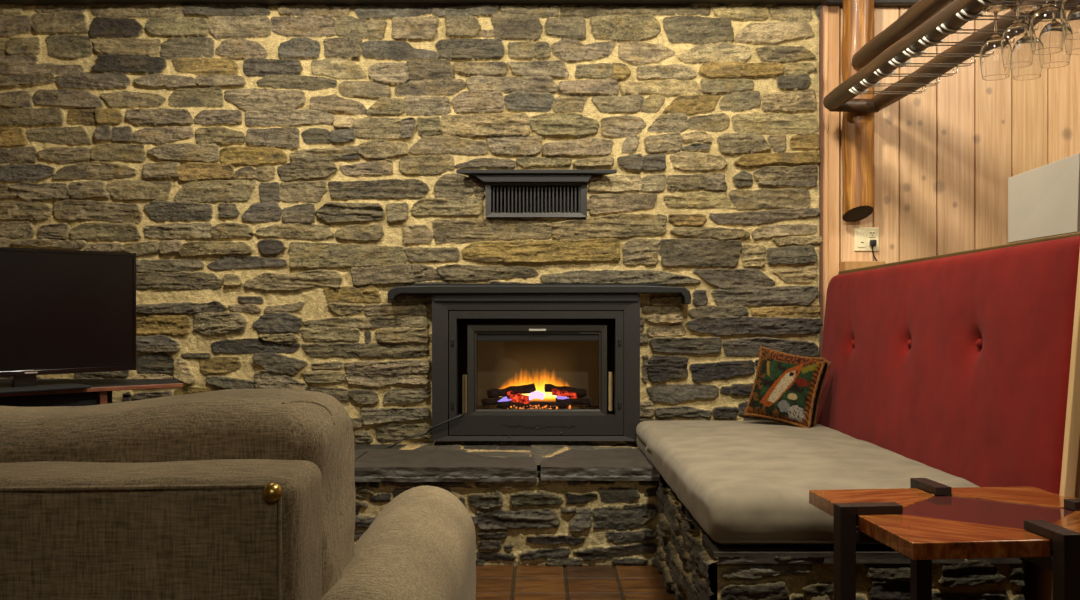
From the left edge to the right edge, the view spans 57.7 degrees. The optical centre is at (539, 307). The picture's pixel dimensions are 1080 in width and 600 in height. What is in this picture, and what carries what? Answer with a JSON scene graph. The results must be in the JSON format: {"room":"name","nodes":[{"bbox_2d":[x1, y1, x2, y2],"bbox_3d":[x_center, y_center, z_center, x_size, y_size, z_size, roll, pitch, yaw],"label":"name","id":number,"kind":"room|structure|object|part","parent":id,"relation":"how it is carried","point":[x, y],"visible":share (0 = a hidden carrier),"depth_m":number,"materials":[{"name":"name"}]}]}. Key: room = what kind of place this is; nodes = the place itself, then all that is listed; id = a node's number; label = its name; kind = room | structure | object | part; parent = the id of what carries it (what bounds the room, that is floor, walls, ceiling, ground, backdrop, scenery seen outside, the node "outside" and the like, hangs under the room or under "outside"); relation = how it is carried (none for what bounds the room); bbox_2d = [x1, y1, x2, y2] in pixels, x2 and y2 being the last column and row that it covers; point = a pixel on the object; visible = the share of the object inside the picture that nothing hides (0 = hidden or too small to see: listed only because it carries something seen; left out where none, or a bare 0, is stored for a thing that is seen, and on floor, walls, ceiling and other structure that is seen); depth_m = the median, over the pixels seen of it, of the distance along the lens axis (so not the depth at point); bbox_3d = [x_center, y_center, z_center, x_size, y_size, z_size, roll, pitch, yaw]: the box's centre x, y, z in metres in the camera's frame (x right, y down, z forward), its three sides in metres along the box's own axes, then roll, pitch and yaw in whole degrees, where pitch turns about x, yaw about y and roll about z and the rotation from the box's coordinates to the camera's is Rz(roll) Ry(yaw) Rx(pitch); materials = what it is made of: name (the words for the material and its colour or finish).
{"room":"living room","nodes":[
{"label":"living room","id":0,"kind":"room"},
{"bbox_2d":[0,3,822,445],"bbox_3d":[-0.814,-0.250,4.760,4.372,2.620,0.058,0,0,0],"label":"wall","id":1,"kind":"structure","parent":0,"point":[270,174],"depth_m":4.76,"materials":[{"name":"grey stone"}]},
{"bbox_2d":[456,170,616,217],"bbox_3d":[-0.017,-0.551,4.775,0.768,0.223,0.170,0,0,0],"label":"air vent","id":2,"kind":"object","parent":1,"relation":"in","point":[518,192],"visible":1,"depth_m":4.75,"materials":[{"name":"grey metal"}]},
{"bbox_3d":[-0.018,-0.526,4.775,0.491,0.172,0.070,0,0,0],"label":"frame","id":3,"kind":"part","parent":2,"relation":"part of","materials":[{"name":"grey metal"}]},
{"bbox_3d":[-0.017,-0.634,4.750,0.768,0.057,0.120,0,0,0],"label":"lintel plate","id":4,"kind":"part","parent":2,"relation":"part of","materials":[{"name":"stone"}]},
{"bbox_2d":[476,565,675,599],"bbox_3d":[0.000,1.063,1.200,6.000,0.006,7.400,0,0,0],"label":"floor","id":5,"kind":"structure","parent":0,"point":[493,582],"depth_m":3.77,"materials":[{"name":"tile"}]},
{"bbox_2d":[0,379,182,406],"bbox_3d":[-2.223,0.698,4.098,1.255,0.724,1.123,0,0,0],"label":"stand","id":6,"kind":"object","parent":5,"relation":"on","point":[100,392],"visible":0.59,"depth_m":4.18,"materials":[{"name":"brown wood"}]},
{"bbox_2d":[0,247,135,393],"bbox_3d":[-2.102,0.046,4.005,0.240,0.580,0.930,0,0,40],"label":"television","id":7,"kind":"object","parent":6,"relation":"on","point":[62,311],"visible":1,"depth_m":4.11,"materials":[{"name":"black plastic"}]},
{"bbox_3d":[-1.876,0.707,4.204,0.030,0.706,0.032,0,0,-40],"label":"leg","id":8,"kind":"part","parent":6,"relation":"part of","materials":[{"name":"brown wood"}]},
{"bbox_3d":[-2.035,0.707,4.615,0.030,0.706,0.030,0,0,0],"label":"leg","id":9,"kind":"part","parent":6,"relation":"part of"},
{"bbox_2d":[0,388,475,599],"bbox_3d":[-1.274,0.597,1.750,2.262,0.927,1.159,0,0,0],"label":"sofa","id":10,"kind":"object","parent":5,"relation":"on","point":[228,494],"visible":1,"depth_m":1.27,"materials":[{"name":"beige fabric"}]},
{"bbox_3d":[-1.222,0.602,1.264,1.855,0.796,0.164,0,0,0],"label":"panel","id":11,"kind":"part","parent":10,"relation":"part of","materials":[{"name":"beige fabric"}]},
{"bbox_3d":[-0.266,0.697,1.830,0.245,0.596,1.000,0,0,0],"label":"arm","id":12,"kind":"part","parent":10,"relation":"part of"},
{"bbox_2d":[354,443,659,565],"bbox_3d":[-0.530,0.859,4.377,2.045,0.423,0.786,0,0,0],"label":"stone hearth","id":13,"kind":"object","parent":5,"relation":"on","point":[527,504],"visible":0.61,"depth_m":4.03,"materials":[{"name":"stone"}]},
{"bbox_2d":[383,412,465,448],"bbox_3d":[-0.651,0.587,4.656,0.597,0.172,0.105,0,0,-18],"label":"power cord","id":14,"kind":"object","parent":13,"relation":"on","point":[427,432],"visible":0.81,"depth_m":4.68,"materials":[{"name":"black rubber"}]},
{"bbox_2d":[387,284,690,440],"bbox_3d":[-0.003,0.260,4.945,1.450,0.755,0.550,0,0,0],"label":"fireplace surround","id":15,"kind":"object","parent":13,"relation":"on","point":[449,328],"visible":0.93,"depth_m":4.70,"materials":[{"name":"black metal"}]},
{"bbox_3d":[-0.019,0.285,4.790,0.998,0.705,0.180,0,0,0],"label":"frame","id":16,"kind":"part","parent":15,"relation":"part of","materials":[{"name":"black metal"}]},
{"bbox_3d":[-0.018,0.312,4.747,0.838,0.595,0.086,0,0,0],"label":"frame","id":17,"kind":"part","parent":15,"relation":"part of","materials":[{"name":"black metal"}]},
{"bbox_3d":[-0.019,-0.051,4.740,0.976,0.036,0.100,0,0,0],"label":"header plate","id":18,"kind":"part","parent":15,"relation":"part of","materials":[{"name":"metal"}]},
{"bbox_2d":[463,325,612,414],"bbox_3d":[-0.011,0.304,4.864,0.736,0.443,0.273,0,0,0],"label":"fireplace insert","id":19,"kind":"object","parent":15,"relation":"in","point":[512,369],"visible":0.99,"depth_m":4.85,"materials":[{"name":"metal"}]},
{"bbox_2d":[387,284,690,303],"bbox_3d":[-0.003,-0.068,4.750,1.450,0.098,0.160,0,0,0],"label":"mantel shelf","id":20,"kind":"object","parent":15,"relation":"attached to","point":[441,293],"depth_m":4.69,"materials":[{"name":"metal"}]},
{"bbox_2d":[654,473,1025,599],"bbox_3d":[0.912,0.875,3.738,0.920,0.369,1.973,0,0,0],"label":"stone bench","id":21,"kind":"object","parent":5,"relation":"on","point":[693,566],"visible":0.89,"depth_m":2.78,"materials":[{"name":"grey stone"}]},
{"bbox_2d":[636,420,978,543],"bbox_3d":[0.896,0.598,3.746,0.879,0.165,1.978,0,0,0],"label":"seat cushion","id":22,"kind":"object","parent":21,"relation":"on","point":[743,482],"visible":0.84,"depth_m":3.15,"materials":[{"name":"grey fabric"}]},
{"bbox_2d":[744,346,830,427],"bbox_3d":[1.126,0.367,4.470,0.361,0.382,0.185,0,0,35],"label":"throw pillow","id":23,"kind":"object","parent":22,"relation":"on","point":[787,388],"visible":1,"depth_m":4.40,"materials":[{"name":"multicoloured fabric"}]},
{"bbox_2d":[809,478,1079,599],"bbox_3d":[1.054,0.760,2.323,0.724,0.600,0.670,0,0,0],"label":"side table","id":24,"kind":"object","parent":5,"relation":"on","point":[920,525],"visible":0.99,"depth_m":2.27,"materials":[{"name":"brown wood"}]},
{"bbox_3d":[0.769,0.760,2.297,0.151,0.600,0.043,0,0,-5],"label":"leg","id":25,"kind":"part","parent":24,"relation":"part of","materials":[{"name":"wood"}]},
{"bbox_3d":[0.869,0.498,2.464,0.297,0.036,0.271,0,0,-5],"label":"wood panel","id":26,"kind":"part","parent":24,"relation":"part of","materials":[{"name":"brown wood"}]},
{"bbox_3d":[1.030,0.760,2.586,0.043,0.600,0.141,0,0,-5],"label":"leg","id":27,"kind":"part","parent":24,"relation":"part of","materials":[{"name":"wood"}]},
{"bbox_3d":[0.898,0.498,2.152,0.297,0.036,0.271,0,0,-5],"label":"wood panel","id":28,"kind":"part","parent":24,"relation":"part of","materials":[{"name":"brown wood"}]},
{"bbox_3d":[1.054,0.486,2.323,0.316,0.007,0.340,0,0,42],"label":"glass","id":29,"kind":"part","parent":24,"relation":"part of","materials":[{"name":"clear glass"}]},
{"bbox_3d":[1.211,0.498,2.495,0.297,0.036,0.271,0,0,-5],"label":"wood panel","id":30,"kind":"part","parent":24,"relation":"part of","materials":[{"name":"brown wood"}]},
{"bbox_3d":[1.078,0.760,2.061,0.043,0.600,0.141,0,0,-5],"label":"leg","id":31,"kind":"part","parent":24,"relation":"part of","materials":[{"name":"wood"}]},
{"bbox_3d":[1.239,0.498,2.183,0.297,0.036,0.271,0,0,-5],"label":"wood panel","id":32,"kind":"part","parent":24,"relation":"part of","materials":[{"name":"brown wood"}]},
{"bbox_3d":[1.340,0.760,2.349,0.151,0.600,0.043,0,0,-5],"label":"leg","id":33,"kind":"part","parent":24,"relation":"part of","materials":[{"name":"wood"}]},
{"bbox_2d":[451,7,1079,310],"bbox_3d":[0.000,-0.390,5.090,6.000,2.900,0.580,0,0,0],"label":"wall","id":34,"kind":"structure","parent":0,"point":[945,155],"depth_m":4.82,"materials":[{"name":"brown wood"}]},
{"bbox_2d":[0,0,1060,7],"bbox_3d":[0.000,-1.567,4.780,6.000,0.185,0.240,0,0,0],"label":"ceiling","id":35,"kind":"structure","parent":34,"relation":"attached to","point":[877,3],"depth_m":4.73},
{"bbox_2d":[819,4,822,357],"bbox_3d":[1.368,-0.215,4.805,0.012,2.550,0.090,0,0,0],"label":"trim","id":36,"kind":"structure","parent":34,"relation":"attached to","point":[821,8],"depth_m":4.76,"materials":[{"name":"brown wood"}]},
{"bbox_2d":[823,5,838,330],"bbox_3d":[1.419,-0.220,4.825,0.095,2.560,0.070,0,0,0],"label":"trim","id":37,"kind":"structure","parent":34,"relation":"attached to","point":[830,13],"depth_m":4.80,"materials":[{"name":"brown wood"}]},
{"bbox_2d":[839,261,885,270],"bbox_3d":[1.567,-0.158,4.770,0.196,0.135,0.100,0,0,0],"label":"trim","id":38,"kind":"structure","parent":34,"relation":"on","point":[846,265],"depth_m":4.72,"materials":[{"name":"beige wood"}]},
{"bbox_2d":[854,228,878,250],"bbox_3d":[1.604,-0.338,4.815,0.120,0.115,0.018,0,0,0],"label":"wall outlet","id":39,"kind":"object","parent":34,"relation":"attached to","point":[862,237],"visible":1,"depth_m":4.81,"materials":[{"name":"beige plastic"}]},
{"bbox_2d":[869,231,874,246],"bbox_3d":[1.630,-0.339,4.812,0.032,0.074,0.008,0,0,0],"label":"socket","id":40,"kind":"object","parent":39,"relation":"attached to","point":[871,233],"depth_m":4.81,"materials":[{"name":"beige plastic"}]},
{"bbox_2d":[870,240,877,260],"bbox_3d":[1.658,-0.210,4.791,0.088,0.246,0.030,0,0,0],"label":"plug","id":41,"kind":"object","parent":39,"relation":"attached to","point":[872,242],"visible":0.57,"depth_m":4.78,"materials":[{"name":"plastic"}]},
{"bbox_2d":[823,0,1061,221],"bbox_3d":[1.490,-1.032,3.281,0.325,1.221,3.064,0,0,0],"label":"rack","id":42,"kind":"object","parent":34,"relation":"hanging from","point":[866,60],"visible":0.91,"depth_m":4.18,"materials":[{"name":"wood"}]},
{"bbox_3d":[1.537,-1.032,4.740,0.154,1.221,0.147,0,0,0],"label":"post","id":43,"kind":"part","parent":42,"relation":"part of","materials":[{"name":"brown wood"}]},
{"bbox_3d":[1.500,-1.162,3.175,0.089,0.089,2.852,0,0,0],"label":"rail","id":44,"kind":"part","parent":42,"relation":"part of","materials":[{"name":"brown wood"}]},
{"bbox_3d":[1.372,-0.970,3.185,0.091,0.091,2.872,0,0,0],"label":"rail","id":45,"kind":"part","parent":42,"relation":"part of","materials":[{"name":"brown wood"}]},
{"bbox_3d":[1.600,-0.970,3.225,0.083,0.083,2.952,0,0,0],"label":"rail","id":46,"kind":"part","parent":42,"relation":"part of","materials":[{"name":"brown wood"}]},
{"bbox_2d":[980,5,1010,79],"bbox_3d":[1.415,-0.824,3.043,0.091,0.216,0.091,0,0,0],"label":"wine glass","id":47,"kind":"object","parent":42,"relation":"hanging from","point":[991,63],"visible":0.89,"depth_m":3.02,"materials":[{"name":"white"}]},
{"bbox_3d":[1.415,-0.890,3.043,0.075,0.083,0.075,0,0,0],"label":"stem","id":48,"kind":"part","parent":47,"relation":"part of","materials":[{"name":"clear glass"}]},
{"bbox_2d":[980,34,1010,79],"bbox_3d":[1.415,-0.782,3.043,0.091,0.134,0.091,0,0,0],"label":"bowl","id":49,"kind":"object","parent":47,"relation":"on","point":[991,63],"depth_m":3.01,"materials":[{"name":"clear glass"}]},
{"bbox_2d":[1001,0,1033,67],"bbox_3d":[1.408,-0.824,2.888,0.091,0.216,0.091,0,0,0],"label":"wine glass","id":50,"kind":"object","parent":42,"relation":"hanging from","point":[1016,51],"visible":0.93,"depth_m":2.86,"materials":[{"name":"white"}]},
{"bbox_3d":[1.408,-0.890,2.888,0.075,0.083,0.075,0,0,0],"label":"stem","id":51,"kind":"part","parent":50,"relation":"part of","materials":[{"name":"clear glass"}]},
{"bbox_2d":[1012,5,1041,79],"bbox_3d":[1.512,-0.824,3.043,0.091,0.216,0.091,0,0,0],"label":"wine glass","id":52,"kind":"object","parent":42,"relation":"hanging from","point":[1033,71],"visible":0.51,"depth_m":3.02,"materials":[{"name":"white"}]},
{"bbox_3d":[1.512,-0.890,3.043,0.075,0.083,0.075,0,0,0],"label":"stem","id":53,"kind":"part","parent":52,"relation":"part of","materials":[{"name":"clear glass"}]},
{"bbox_2d":[1012,54,1041,79],"bbox_3d":[1.512,-0.782,3.043,0.091,0.134,0.091,0,0,0],"label":"bowl","id":54,"kind":"object","parent":52,"relation":"on","point":[1033,71],"depth_m":3.01,"materials":[{"name":"clear glass"}]},
{"bbox_2d":[1029,0,1064,54],"bbox_3d":[1.415,-0.824,2.733,0.091,0.216,0.091,0,0,0],"label":"wine glass","id":55,"kind":"object","parent":42,"relation":"hanging from","point":[1045,28],"visible":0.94,"depth_m":2.70,"materials":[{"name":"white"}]},
{"bbox_2d":[1038,0,1070,67],"bbox_3d":[1.517,-0.824,2.888,0.091,0.216,0.091,0,0,0],"label":"wine glass","id":56,"kind":"object","parent":42,"relation":"hanging from","point":[1060,59],"visible":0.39,"depth_m":2.87,"materials":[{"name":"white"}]},
{"bbox_2d":[1038,45,1070,67],"bbox_3d":[1.517,-0.782,2.888,0.091,0.134,0.091,0,0,0],"label":"bowl","id":57,"kind":"object","parent":56,"relation":"on","point":[1060,59],"depth_m":2.86,"materials":[{"name":"clear glass"}]},
{"bbox_2d":[1060,0,1079,39],"bbox_3d":[1.420,-0.824,2.578,0.091,0.216,0.091,0,0,0],"label":"wine glass","id":58,"kind":"object","parent":42,"relation":"hanging from","point":[1070,9],"visible":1,"depth_m":2.56,"materials":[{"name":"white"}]},
{"bbox_2d":[1064,39,1079,54],"bbox_3d":[1.510,-0.824,2.733,0.091,0.216,0.091,0,0,0],"label":"wine glass","id":59,"kind":"object","parent":42,"relation":"hanging from","point":[1072,47],"visible":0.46,"depth_m":2.73,"materials":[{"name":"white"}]},
{"bbox_2d":[1021,533,1052,599],"bbox_3d":[1.514,0.455,3.675,0.211,1.210,2.290,0,0,0],"label":"wall","id":60,"kind":"structure","parent":0,"point":[1037,579],"depth_m":2.81,"materials":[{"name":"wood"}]},
{"bbox_2d":[816,236,1079,493],"bbox_3d":[1.395,0.204,3.623,0.158,0.791,2.225,0,0,0],"label":"backrest","id":61,"kind":"object","parent":60,"relation":"attached to","point":[959,365],"visible":0.83,"depth_m":3.13,"materials":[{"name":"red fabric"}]},
{"bbox_2d":[838,232,1079,274],"bbox_3d":[1.525,-0.173,3.600,0.190,0.057,2.200,0,0,0],"label":"trim","id":62,"kind":"structure","parent":60,"relation":"on","point":[1073,234],"depth_m":3.36,"materials":[{"name":"brown wood"}]},
{"bbox_2d":[1008,153,1079,242],"bbox_3d":[1.462,-0.311,2.848,0.019,0.219,0.375,0,0,-2],"label":"board","id":63,"kind":"object","parent":62,"relation":"on","point":[1044,201],"visible":1,"depth_m":2.82,"materials":[{"name":"white"}]},
{"bbox_2d":[1051,252,1079,599],"bbox_3d":[1.349,0.440,2.502,0.130,1.240,0.024,0,0,0],"label":"trim","id":64,"kind":"structure","parent":60,"relation":"attached to","point":[1072,424],"depth_m":2.49,"materials":[{"name":"brown wood"}]},
{"bbox_2d":[1075,439,1079,497],"bbox_3d":[1.486,0.460,2.510,0.347,1.200,0.020,0,0,0],"label":"trim","id":65,"kind":"structure","parent":60,"relation":"attached to","point":[1077,489],"depth_m":2.50,"materials":[{"name":"beige wood"}]}
]}

